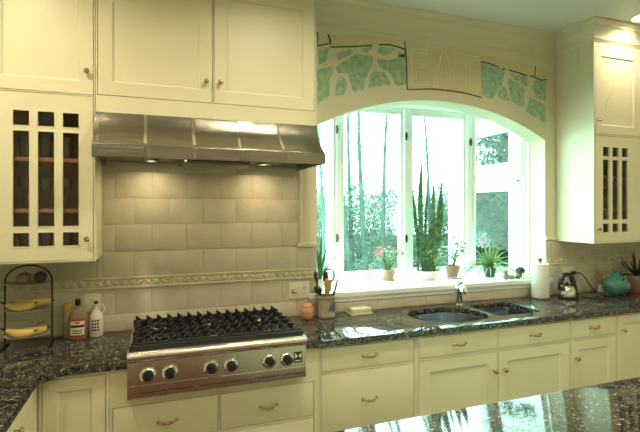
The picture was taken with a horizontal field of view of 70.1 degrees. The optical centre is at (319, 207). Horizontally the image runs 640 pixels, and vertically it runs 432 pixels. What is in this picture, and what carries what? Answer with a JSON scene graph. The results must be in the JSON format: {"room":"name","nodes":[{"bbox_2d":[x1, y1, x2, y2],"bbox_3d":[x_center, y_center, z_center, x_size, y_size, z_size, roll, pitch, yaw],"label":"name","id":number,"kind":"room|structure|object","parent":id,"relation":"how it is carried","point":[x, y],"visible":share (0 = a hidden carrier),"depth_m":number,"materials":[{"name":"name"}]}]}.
{"room":"kitchen","nodes":[
{"label":"kitchen","id":0,"kind":"room"},
{"bbox_2d":[0,0,639,431],"bbox_3d":[0.629,0.085,3.360,5.770,3.180,0.650,0,0,-20],"label":"wall","id":1,"kind":"structure","parent":0,"point":[540,136],"depth_m":3.32,"materials":[{"name":"beige paint"}]},
{"bbox_2d":[0,0,101,263],"bbox_3d":[-1.659,-0.527,2.458,0.843,1.623,0.404,0,0,-20],"label":"upper cabinet","id":2,"kind":"object","parent":1,"relation":"attached to","point":[48,47],"visible":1,"depth_m":2.39,"materials":[{"name":"beige paint"}]},
{"bbox_2d":[13,157,78,166],"bbox_3d":[-1.600,-0.255,2.505,0.648,0.020,0.304,0,0,-20],"label":"shelf","id":3,"kind":"object","parent":2,"relation":"attached to","point":[17,161],"depth_m":2.46,"materials":[{"name":"brown wood"}]},
{"bbox_2d":[13,209,78,212],"bbox_3d":[-1.600,0.015,2.505,0.648,0.020,0.304,0,0,-20],"label":"shelf","id":4,"kind":"object","parent":2,"relation":"attached to","point":[14,210],"depth_m":2.40,"materials":[{"name":"brown wood"}]},
{"bbox_2d":[84,293,100,311],"bbox_3d":[-1.377,0.575,2.762,0.090,0.110,0.010,0,0,-20],"label":"wall outlet","id":5,"kind":"object","parent":1,"relation":"attached to","point":[89,299],"visible":0.76,"depth_m":2.76,"materials":[{"name":"beige plastic"}]},
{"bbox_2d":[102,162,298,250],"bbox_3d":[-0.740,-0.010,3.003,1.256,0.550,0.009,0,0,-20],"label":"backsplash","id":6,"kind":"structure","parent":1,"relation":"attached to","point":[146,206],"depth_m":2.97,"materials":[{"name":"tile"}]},
{"bbox_2d":[96,0,315,125],"bbox_3d":[-0.671,-0.927,2.816,1.253,0.824,0.404,0,0,-20],"label":"upper cabinet","id":7,"kind":"object","parent":1,"relation":"attached to","point":[240,60],"visible":0.95,"depth_m":2.65,"materials":[{"name":"beige paint"}]},
{"bbox_2d":[91,111,325,170],"bbox_3d":[-0.644,-0.369,2.739,1.250,0.289,0.546,0,0,-20],"label":"range hood","id":8,"kind":"object","parent":7,"relation":"attached to","point":[191,142],"visible":1,"depth_m":2.54,"materials":[{"name":"silver metal"}]},
{"bbox_2d":[179,159,249,168],"bbox_3d":[-0.635,-0.254,2.696,0.360,0.058,0.458,0,0,-20],"label":"tray","id":9,"kind":"object","parent":8,"relation":"on","point":[186,163],"depth_m":2.52,"materials":[{"name":"silver metal"}]},
{"bbox_2d":[289,281,308,298],"bbox_3d":[-0.143,0.578,3.200,0.150,0.115,0.026,0,0,-20],"label":"wall outlet","id":10,"kind":"object","parent":1,"relation":"attached to","point":[296,289],"visible":1,"depth_m":3.20,"materials":[{"name":"beige plastic"}]},
{"bbox_2d":[297,286,301,294],"bbox_3d":[-0.144,0.578,3.204,0.030,0.064,0.006,0,0,-20],"label":"switch","id":11,"kind":"object","parent":10,"relation":"attached to","point":[299,288],"depth_m":3.20,"materials":[{"name":"beige plastic"}]},
{"bbox_2d":[322,118,338,280],"bbox_3d":[0.010,-0.144,3.678,0.145,1.511,0.488,0,0,28],"label":"window","id":12,"kind":"structure","parent":1,"relation":"attached to","point":[332,129],"depth_m":3.86,"materials":[{"name":"white paint"}]},
{"bbox_2d":[317,287,530,313],"bbox_3d":[0.974,0.721,3.623,2.118,0.079,0.009,0,0,-20],"label":"backsplash","id":13,"kind":"structure","parent":1,"relation":"attached to","point":[396,302],"depth_m":3.58,"materials":[{"name":"tile"}]},
{"bbox_2d":[390,105,463,112],"bbox_3d":[0.832,-0.953,4.018,2.300,0.105,0.450,0,0,-20],"label":"ceiling","id":14,"kind":"structure","parent":1,"relation":"attached to","point":[403,106],"depth_m":4.08,"materials":[{"name":"white paint"}]},
{"bbox_2d":[308,272,553,303],"bbox_3d":[0.869,0.646,3.901,2.250,0.070,0.655,0,0,-20],"label":"sill","id":15,"kind":"structure","parent":1,"relation":"attached to","point":[402,286],"depth_m":3.64,"materials":[{"name":"white paint"}]},
{"bbox_2d":[317,232,336,290],"bbox_3d":[0.031,0.393,3.409,0.172,0.435,0.114,0,0,-20],"label":"aloe plant","id":16,"kind":"object","parent":15,"relation":"on","point":[320,261],"visible":0.56,"depth_m":3.39,"materials":[{"name":"green plant"}]},
{"bbox_2d":[338,106,407,279],"bbox_3d":[0.458,-0.144,4.024,0.680,1.511,0.145,0,0,-20],"label":"window","id":17,"kind":"structure","parent":15,"relation":"on","point":[402,113],"depth_m":4.10,"materials":[{"name":"white paint"}]},
{"bbox_2d":[374,240,404,280],"bbox_3d":[0.577,0.438,3.845,0.201,0.346,0.257,0,0,42],"label":"flowering plant","id":18,"kind":"object","parent":15,"relation":"on","point":[388,272],"visible":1,"depth_m":3.84,"materials":[{"name":"plant"}]},
{"bbox_2d":[413,268,438,279],"bbox_3d":[0.909,0.572,3.924,0.224,0.078,0.224,0,0,-20],"label":"bowl","id":19,"kind":"object","parent":15,"relation":"on","point":[420,273],"depth_m":3.85,"materials":[{"name":"white ceramic"}]},
{"bbox_2d":[413,159,443,279],"bbox_3d":[0.911,0.093,3.927,0.224,1.035,0.233,0,0,37],"label":"snake plant","id":20,"kind":"object","parent":15,"relation":"on","point":[426,272],"visible":0.98,"depth_m":3.94,"materials":[{"name":"green plant"}]},
{"bbox_2d":[420,241,451,270],"bbox_3d":[1.016,0.415,3.920,0.284,0.264,0.172,0,0,-39],"label":"trailing plant","id":21,"kind":"object","parent":20,"relation":"in","point":[436,268],"visible":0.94,"depth_m":3.90,"materials":[{"name":"green plant"}]},
{"bbox_2d":[408,108,469,275],"bbox_3d":[1.097,-0.144,4.255,0.680,1.511,0.145,0,0,-20],"label":"window","id":22,"kind":"structure","parent":15,"relation":"on","point":[412,112],"depth_m":4.30,"materials":[{"name":"white paint"}]},
{"bbox_2d":[439,230,468,278],"bbox_3d":[1.162,0.389,4.008,0.290,0.444,0.233,0,0,-6],"label":"potted plant","id":23,"kind":"object","parent":15,"relation":"on","point":[452,270],"visible":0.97,"depth_m":3.98,"materials":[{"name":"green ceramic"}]},
{"bbox_2d":[465,115,471,269],"bbox_3d":[1.411,-0.144,4.387,0.110,1.510,0.110,0,0,-20],"label":"trim","id":24,"kind":"structure","parent":15,"relation":"on","point":[466,115],"depth_m":4.34,"materials":[{"name":"white paint"}]},
{"bbox_2d":[462,240,524,280],"bbox_3d":[1.554,0.442,3.963,0.594,0.338,0.386,0,0,-20],"label":"spider plant","id":25,"kind":"object","parent":15,"relation":"on","point":[490,269],"visible":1,"depth_m":4.02,"materials":[{"name":"green plant"}]},
{"bbox_2d":[503,270,509,279],"bbox_3d":[1.586,0.570,3.882,0.067,0.081,0.042,0,0,-20],"label":"duck figurine","id":26,"kind":"object","parent":15,"relation":"on","point":[506,275],"visible":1,"depth_m":3.87,"materials":[{"name":"white ceramic"}]},
{"bbox_2d":[515,267,524,276],"bbox_3d":[1.767,0.565,4.021,0.072,0.092,0.052,0,0,-20],"label":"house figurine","id":27,"kind":"object","parent":15,"relation":"on","point":[520,270],"visible":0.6,"depth_m":4.00,"materials":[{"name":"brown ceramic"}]},
{"bbox_2d":[316,32,546,122],"bbox_3d":[0.980,-1.022,3.628,2.148,0.562,0.008,0,0,-20],"label":"wall mural","id":28,"kind":"object","parent":1,"relation":"attached to","point":[433,66],"visible":1,"depth_m":3.59,"materials":[{"name":"green paint"}]},
{"bbox_2d":[469,114,526,274],"bbox_3d":[1.666,-0.144,4.279,0.498,1.511,0.145,0,0,22],"label":"window","id":29,"kind":"structure","parent":1,"relation":"attached to","point":[523,144],"depth_m":4.19,"materials":[{"name":"white paint"}]},
{"bbox_2d":[474,232,490,247],"bbox_3d":[1.526,0.300,4.285,0.152,0.158,0.019,0,0,22],"label":"suncatcher","id":30,"kind":"object","parent":29,"relation":"hanging from","point":[479,239],"visible":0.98,"depth_m":4.28,"materials":[{"name":"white glass"}]},
{"bbox_2d":[545,237,556,239],"bbox_3d":[2.030,0.268,4.000,0.120,0.025,0.020,0,0,-20],"label":"cap","id":31,"kind":"object","parent":1,"relation":"attached to","point":[546,238],"visible":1,"depth_m":3.99,"materials":[{"name":"beige paint"}]},
{"bbox_2d":[562,266,574,278],"bbox_3d":[2.215,0.575,4.061,0.140,0.110,0.012,0,0,-20],"label":"wall outlet","id":32,"kind":"object","parent":1,"relation":"attached to","point":[566,269],"visible":0.54,"depth_m":4.06,"materials":[{"name":"beige plastic"}]},
{"bbox_2d":[556,42,639,243],"bbox_3d":[2.414,-0.525,3.933,0.562,1.627,0.404,0,0,-20],"label":"upper cabinet","id":33,"kind":"object","parent":1,"relation":"attached to","point":[598,84],"visible":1,"depth_m":3.81,"materials":[{"name":"beige paint"}]},
{"bbox_2d":[603,176,625,180],"bbox_3d":[2.405,-0.255,3.955,0.497,0.020,0.304,0,0,-20],"label":"shelf","id":34,"kind":"object","parent":33,"relation":"attached to","point":[605,178],"depth_m":3.85,"materials":[{"name":"brown wood"}]},
{"bbox_2d":[367,0,639,32],"bbox_3d":[1.470,-1.580,1.037,6.170,0.150,5.590,0,0,-20],"label":"ceiling","id":35,"kind":"structure","parent":0,"point":[555,16],"depth_m":3.48,"materials":[{"name":"white paint"}]},
{"bbox_2d":[629,14,639,22],"bbox_3d":[2.551,-1.500,3.588,0.196,0.009,0.196,0,0,-20],"label":"recessed light","id":36,"kind":"object","parent":35,"relation":"in","point":[636,18],"visible":1,"depth_m":3.61,"materials":[{"name":"white glass"}]},
{"bbox_3d":[1.468,1.725,1.042,6.170,0.100,5.600,0,0,-20],"label":"floor","id":37,"kind":"structure","parent":0,"visible":0},
{"bbox_2d":[7,386,36,431],"bbox_3d":[-1.267,1.236,1.105,0.663,0.878,1.980,0,0,-20],"label":"base cabinet","id":38,"kind":"object","parent":37,"relation":"on","point":[26,420],"visible":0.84,"depth_m":2.00,"materials":[{"name":"beige paint"}]},
{"bbox_2d":[0,290,639,431],"bbox_3d":[1.036,0.778,2.236,5.770,0.036,2.639,0,0,-20],"label":"countertop","id":39,"kind":"structure","parent":38,"relation":"on","point":[25,364],"depth_m":2.78,"materials":[{"name":"stone"}]},
{"bbox_2d":[0,264,54,350],"bbox_3d":[-1.608,0.536,2.509,0.235,0.447,0.187,0,0,-20],"label":"rack","id":40,"kind":"object","parent":39,"relation":"on","point":[32,283],"visible":0.77,"depth_m":2.50,"materials":[{"name":"black metal"}]},
{"bbox_2d":[0,301,37,310],"bbox_3d":[-1.626,0.529,2.464,0.183,0.058,0.043,0,0,-13],"label":"banana","id":41,"kind":"object","parent":40,"relation":"on","point":[29,305],"visible":1,"depth_m":2.45,"materials":[{"name":"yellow food"}]},
{"bbox_2d":[0,328,37,337],"bbox_3d":[-1.627,0.671,2.464,0.182,0.058,0.043,0,0,-11],"label":"banana","id":42,"kind":"object","parent":40,"relation":"on","point":[19,333],"visible":1,"depth_m":2.45,"materials":[{"name":"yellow food"}]},
{"bbox_2d":[16,271,31,284],"bbox_3d":[-1.617,0.382,2.488,0.074,0.074,0.073,0,0,-20],"label":"apple","id":43,"kind":"object","parent":40,"relation":"on","point":[24,278],"visible":0.99,"depth_m":2.47,"materials":[{"name":"brown food"}]},
{"bbox_2d":[10,298,54,306],"bbox_3d":[-1.586,0.524,2.515,0.216,0.046,0.043,0,0,-20],"label":"banana","id":44,"kind":"object","parent":40,"relation":"on","point":[44,301],"visible":0.66,"depth_m":2.51,"materials":[{"name":"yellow food"}]},
{"bbox_2d":[21,325,48,334],"bbox_3d":[-1.583,0.676,2.508,0.167,0.045,0.043,0,0,-34],"label":"banana","id":45,"kind":"object","parent":40,"relation":"on","point":[41,329],"visible":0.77,"depth_m":2.52,"materials":[{"name":"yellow food"}]},
{"bbox_2d":[33,271,46,282],"bbox_3d":[-1.548,0.377,2.524,0.068,0.068,0.067,0,0,-20],"label":"plum","id":46,"kind":"object","parent":40,"relation":"on","point":[40,276],"visible":1,"depth_m":2.50,"materials":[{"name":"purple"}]},
{"bbox_2d":[36,320,49,331],"bbox_3d":[-1.558,0.663,2.563,0.068,0.068,0.067,0,0,-20],"label":"pear","id":47,"kind":"object","parent":40,"relation":"on","point":[41,323],"visible":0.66,"depth_m":2.55,"materials":[{"name":"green food"}]},
{"bbox_2d":[62,302,74,337],"bbox_3d":[-1.479,0.660,2.687,0.068,0.199,0.068,0,0,-20],"label":"storage jar","id":48,"kind":"object","parent":39,"relation":"on","point":[67,307],"visible":0.65,"depth_m":2.66,"materials":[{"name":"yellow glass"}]},
{"bbox_2d":[68,298,87,339],"bbox_3d":[-1.411,0.644,2.658,0.100,0.231,0.064,0,0,-20],"label":"liquor bottle","id":49,"kind":"object","parent":39,"relation":"on","point":[78,318],"visible":1,"depth_m":2.64,"materials":[{"name":"brown glass"}]},
{"bbox_2d":[89,301,104,336],"bbox_3d":[-1.337,0.656,2.723,0.080,0.207,0.079,0,0,22],"label":"ceramic jug","id":50,"kind":"object","parent":39,"relation":"on","point":[96,319],"visible":1,"depth_m":2.70,"materials":[{"name":"white ceramic"}]},
{"bbox_2d":[127,306,306,399],"bbox_3d":[-0.604,0.795,2.638,0.913,0.296,0.632,0,0,-20],"label":"range","id":51,"kind":"object","parent":39,"relation":"on","point":[168,355],"visible":1,"depth_m":2.41,"materials":[{"name":"silver metal"}]},
{"bbox_2d":[300,300,313,319],"bbox_3d":[-0.088,0.698,3.136,0.096,0.125,0.100,0,0,-20],"label":"pot","id":52,"kind":"object","parent":39,"relation":"on","point":[307,311],"visible":1,"depth_m":3.10,"materials":[{"name":"ceramic"}]},
{"bbox_2d":[317,294,334,318],"bbox_3d":[0.043,0.684,3.185,0.126,0.152,0.125,0,0,-20],"label":"utensil crock","id":53,"kind":"object","parent":39,"relation":"on","point":[326,305],"visible":0.96,"depth_m":3.13,"materials":[{"name":"beige ceramic"}]},
{"bbox_2d":[314,271,319,295],"bbox_3d":[-0.007,0.586,3.154,0.070,0.307,0.047,0,0,-20],"label":"wooden spoon","id":54,"kind":"object","parent":53,"relation":"in","point":[315,272],"visible":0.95,"depth_m":3.14,"materials":[{"name":"brown wood"}]},
{"bbox_2d":[314,286,321,295],"bbox_3d":[-0.013,0.640,3.184,0.070,0.199,0.068,0,0,22],"label":"ladle","id":55,"kind":"object","parent":53,"relation":"in","point":[316,291],"visible":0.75,"depth_m":3.16,"materials":[{"name":"black plastic"}]},
{"bbox_2d":[325,280,331,296],"bbox_3d":[0.051,0.616,3.149,0.047,0.246,0.047,0,0,-20],"label":"wooden spatula","id":56,"kind":"object","parent":53,"relation":"in","point":[327,282],"visible":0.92,"depth_m":3.13,"materials":[{"name":"brown wood"}]},
{"bbox_2d":[323,268,334,281],"bbox_3d":[0.059,0.581,3.205,0.099,0.315,0.027,0,0,-32],"label":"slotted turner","id":57,"kind":"object","parent":53,"relation":"in","point":[325,274],"visible":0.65,"depth_m":3.18,"materials":[{"name":"silver plastic"}]},
{"bbox_2d":[332,279,337,295],"bbox_3d":[0.090,0.622,3.194,0.070,0.237,0.062,0,0,-5],"label":"spatula","id":58,"kind":"object","parent":53,"relation":"in","point":[336,283],"visible":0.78,"depth_m":3.18,"materials":[{"name":"silver plastic"}]},
{"bbox_2d":[346,305,372,315],"bbox_3d":[0.283,0.734,3.288,0.170,0.053,0.100,0,0,-23],"label":"butter dish","id":59,"kind":"object","parent":39,"relation":"on","point":[356,310],"visible":1,"depth_m":3.25,"materials":[{"name":"beige ceramic"}]},
{"bbox_2d":[411,312,484,322],"bbox_3d":[0.908,0.879,3.256,0.569,0.162,0.430,0,0,-20],"label":"sink","id":60,"kind":"object","parent":39,"relation":"in","point":[444,317],"visible":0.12,"depth_m":3.46,"materials":[{"name":"silver metal"}]},
{"bbox_2d":[455,282,466,305],"bbox_3d":[1.084,0.671,3.515,0.066,0.178,0.212,0,0,10],"label":"faucet","id":61,"kind":"object","parent":39,"relation":"on","point":[460,289],"visible":1,"depth_m":3.56,"materials":[{"name":"silver metal"}]},
{"bbox_2d":[479,307,528,314],"bbox_3d":[1.390,0.864,3.454,0.403,0.132,0.367,0,0,-20],"label":"sink","id":62,"kind":"object","parent":39,"relation":"in","point":[497,310],"visible":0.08,"depth_m":3.65,"materials":[{"name":"silver metal"}]},
{"bbox_2d":[529,258,550,300],"bbox_3d":[1.845,0.590,3.821,0.168,0.340,0.167,0,0,-20],"label":"paper towel holder","id":63,"kind":"object","parent":39,"relation":"on","point":[539,271],"visible":1,"depth_m":3.77,"materials":[{"name":"white paper"}]},
{"bbox_2d":[557,272,578,299],"bbox_3d":[2.087,0.654,3.850,0.222,0.212,0.146,0,0,-20],"label":"kettle","id":64,"kind":"object","parent":39,"relation":"on","point":[566,291],"visible":1,"depth_m":3.81,"materials":[{"name":"silver metal"}]},
{"bbox_2d":[571,271,607,298],"bbox_3d":[2.345,0.661,3.937,0.262,0.197,0.238,0,0,11],"label":"power cord","id":65,"kind":"object","parent":39,"relation":"on","point":[573,272],"visible":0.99,"depth_m":4.04,"materials":[{"name":"black plastic"}]},
{"bbox_2d":[597,271,603,291],"bbox_3d":[2.543,0.665,4.138,0.054,0.190,0.054,0,0,-20],"label":"pepper mill","id":66,"kind":"object","parent":39,"relation":"on","point":[600,273],"visible":0.93,"depth_m":4.12,"materials":[{"name":"brown wood"}]},
{"bbox_2d":[602,270,630,295],"bbox_3d":[2.581,0.651,3.976,0.211,0.218,0.211,0,0,-45],"label":"vase","id":67,"kind":"object","parent":39,"relation":"on","point":[615,284],"visible":1,"depth_m":3.91,"materials":[{"name":"ceramic"}]},
{"bbox_2d":[611,250,639,292],"bbox_3d":[2.832,0.573,4.183,0.360,0.374,0.378,0,0,37],"label":"aloe","id":68,"kind":"object","parent":39,"relation":"on","point":[633,277],"visible":0.94,"depth_m":4.11,"materials":[{"name":"plant"}]},
{"bbox_2d":[622,273,639,292],"bbox_3d":[2.880,0.684,4.148,0.216,0.152,0.216,0,0,-20],"label":"pot","id":69,"kind":"object","parent":39,"relation":"on","point":[634,278],"depth_m":4.09,"materials":[{"name":"ceramic"}]},
{"bbox_2d":[38,371,108,431],"bbox_3d":[-1.286,1.236,2.479,0.302,0.878,0.598,0,0,-20],"label":"base cabinet","id":70,"kind":"object","parent":37,"relation":"on","point":[80,402],"visible":0.46,"depth_m":2.21,"materials":[{"name":"beige paint"}]},
{"bbox_2d":[109,348,318,431],"bbox_3d":[-0.619,1.236,2.702,1.099,0.878,0.632,0,0,-20],"label":"base cabinet","id":71,"kind":"object","parent":37,"relation":"on","point":[286,405],"visible":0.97,"depth_m":2.45,"materials":[{"name":"beige paint"}]},
{"bbox_2d":[319,337,416,431],"bbox_3d":[0.203,1.236,3.000,0.646,0.878,0.632,0,0,-20],"label":"base cabinet","id":72,"kind":"object","parent":37,"relation":"on","point":[369,383],"visible":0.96,"depth_m":2.73,"materials":[{"name":"beige paint"}]},
{"bbox_2d":[335,377,639,431],"bbox_3d":[1.556,1.218,1.507,2.808,0.915,1.114,0,0,-20],"label":"kitchen island","id":73,"kind":"object","parent":37,"relation":"on","point":[614,406],"visible":1,"depth_m":1.67,"materials":[{"name":"black stone"}]},
{"bbox_2d":[417,320,569,416],"bbox_3d":[1.106,1.236,3.327,1.269,0.878,0.632,0,0,-20],"label":"base cabinet","id":74,"kind":"object","parent":37,"relation":"on","point":[459,370],"visible":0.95,"depth_m":3.04,"materials":[{"name":"beige paint"}]},
{"bbox_2d":[570,315,616,388],"bbox_3d":[1.922,1.236,3.622,0.463,0.878,0.632,0,0,-20],"label":"base cabinet","id":75,"kind":"object","parent":37,"relation":"on","point":[593,341],"visible":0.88,"depth_m":3.36,"materials":[{"name":"beige paint"}]},
{"bbox_2d":[617,312,639,380],"bbox_3d":[2.450,1.236,3.814,0.656,0.878,0.632,0,0,-20],"label":"base cabinet","id":76,"kind":"object","parent":37,"relation":"on","point":[628,325],"visible":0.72,"depth_m":3.49,"materials":[{"name":"beige paint"}]},
{"label":"outside","id":77,"kind":"structure","parent":0,"visible":0},
{"bbox_2d":[320,235,489,267],"bbox_3d":[1.428,2.925,25.435,48.000,0.100,39.300,0,0,-20],"label":"ground","id":78,"kind":"structure","parent":77,"point":[446,235],"depth_m":28.50,"materials":[{"name":"green plant"}]},
{"bbox_2d":[320,122,364,180],"bbox_3d":[-0.552,-2.162,12.227,3.034,10.080,3.706,0,0,-20],"label":"tree","id":79,"kind":"object","parent":78,"relation":"on","point":[325,122],"visible":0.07,"depth_m":11.55,"materials":[{"name":"green plant"}]},
{"bbox_2d":[317,112,396,270],"bbox_3d":[0.872,-2.540,8.938,4.365,10.837,2.743,0,0,-20],"label":"tree","id":80,"kind":"object","parent":78,"relation":"on","point":[363,252],"visible":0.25,"depth_m":8.41,"materials":[{"name":"green plant"}]},
{"bbox_2d":[317,115,396,270],"bbox_3d":[-0.331,-0.923,6.851,2.427,7.600,2.240,0,0,-20],"label":"tree","id":81,"kind":"object","parent":78,"relation":"on","point":[321,190],"visible":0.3,"depth_m":6.91,"materials":[{"name":"green plant"}]},
{"bbox_2d":[321,121,397,270],"bbox_3d":[-0.313,-1.245,7.889,2.964,8.250,2.351,0,0,32],"label":"tree","id":82,"kind":"object","parent":78,"relation":"on","point":[346,234],"visible":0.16,"depth_m":7.69,"materials":[{"name":"green plant"}]},
{"bbox_2d":[320,114,421,267],"bbox_3d":[1.207,-2.469,12.748,3.791,10.693,3.288,0,0,-20],"label":"tree","id":83,"kind":"object","parent":78,"relation":"on","point":[347,115],"visible":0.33,"depth_m":12.85,"materials":[{"name":"green plant"}]},
{"bbox_2d":[381,114,415,268],"bbox_3d":[1.804,-2.119,9.260,2.278,9.992,2.985,0,0,-20],"label":"tree","id":84,"kind":"object","parent":78,"relation":"on","point":[386,115],"visible":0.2,"depth_m":8.99,"materials":[{"name":"green plant"}]},
{"bbox_2d":[362,113,447,260],"bbox_3d":[2.353,-1.735,11.503,3.438,9.224,3.607,0,0,-20],"label":"tree","id":85,"kind":"object","parent":78,"relation":"on","point":[427,162],"visible":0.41,"depth_m":11.62,"materials":[{"name":"green plant"}]},
{"bbox_2d":[371,118,440,268],"bbox_3d":[2.055,-1.627,11.846,3.746,9.011,2.540,0,0,17],"label":"tree","id":86,"kind":"object","parent":78,"relation":"on","point":[433,118],"visible":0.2,"depth_m":11.85,"materials":[{"name":"green plant"}]},
{"bbox_2d":[317,173,505,273],"bbox_3d":[1.304,1.184,14.558,10.696,4.906,5.866,0,0,-18],"label":"undergrowth","id":87,"kind":"object","parent":78,"relation":"on","point":[374,230],"visible":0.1,"depth_m":13.88,"materials":[{"name":"green plant"}]},
{"bbox_2d":[414,118,447,192],"bbox_3d":[3.311,-2.184,12.394,2.590,10.121,2.324,0,0,-20],"label":"tree","id":88,"kind":"object","parent":78,"relation":"on","point":[436,118],"visible":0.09,"depth_m":12.50,"materials":[{"name":"green plant"}]},
{"bbox_2d":[444,119,527,273],"bbox_3d":[3.217,0.435,6.168,2.250,4.880,2.750,0,0,-20],"label":"sunroom wing","id":89,"kind":"object","parent":78,"relation":"on","point":[502,176],"visible":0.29,"depth_m":6.18},
{"bbox_2d":[476,159,508,266],"bbox_3d":[4.342,1.551,9.235,3.292,5.207,5.901,0,0,11],"label":"dense foliage","id":90,"kind":"object","parent":78,"relation":"on","point":[489,209],"visible":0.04,"depth_m":9.10,"materials":[{"name":"green plant"}]},
{"bbox_2d":[476,132,508,196],"bbox_3d":[4.323,-1.486,9.069,3.290,2.881,4.608,0,0,30],"label":"foliage","id":91,"kind":"object","parent":90,"relation":"on","point":[501,147],"visible":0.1,"depth_m":9.03,"materials":[{"name":"green plant"}]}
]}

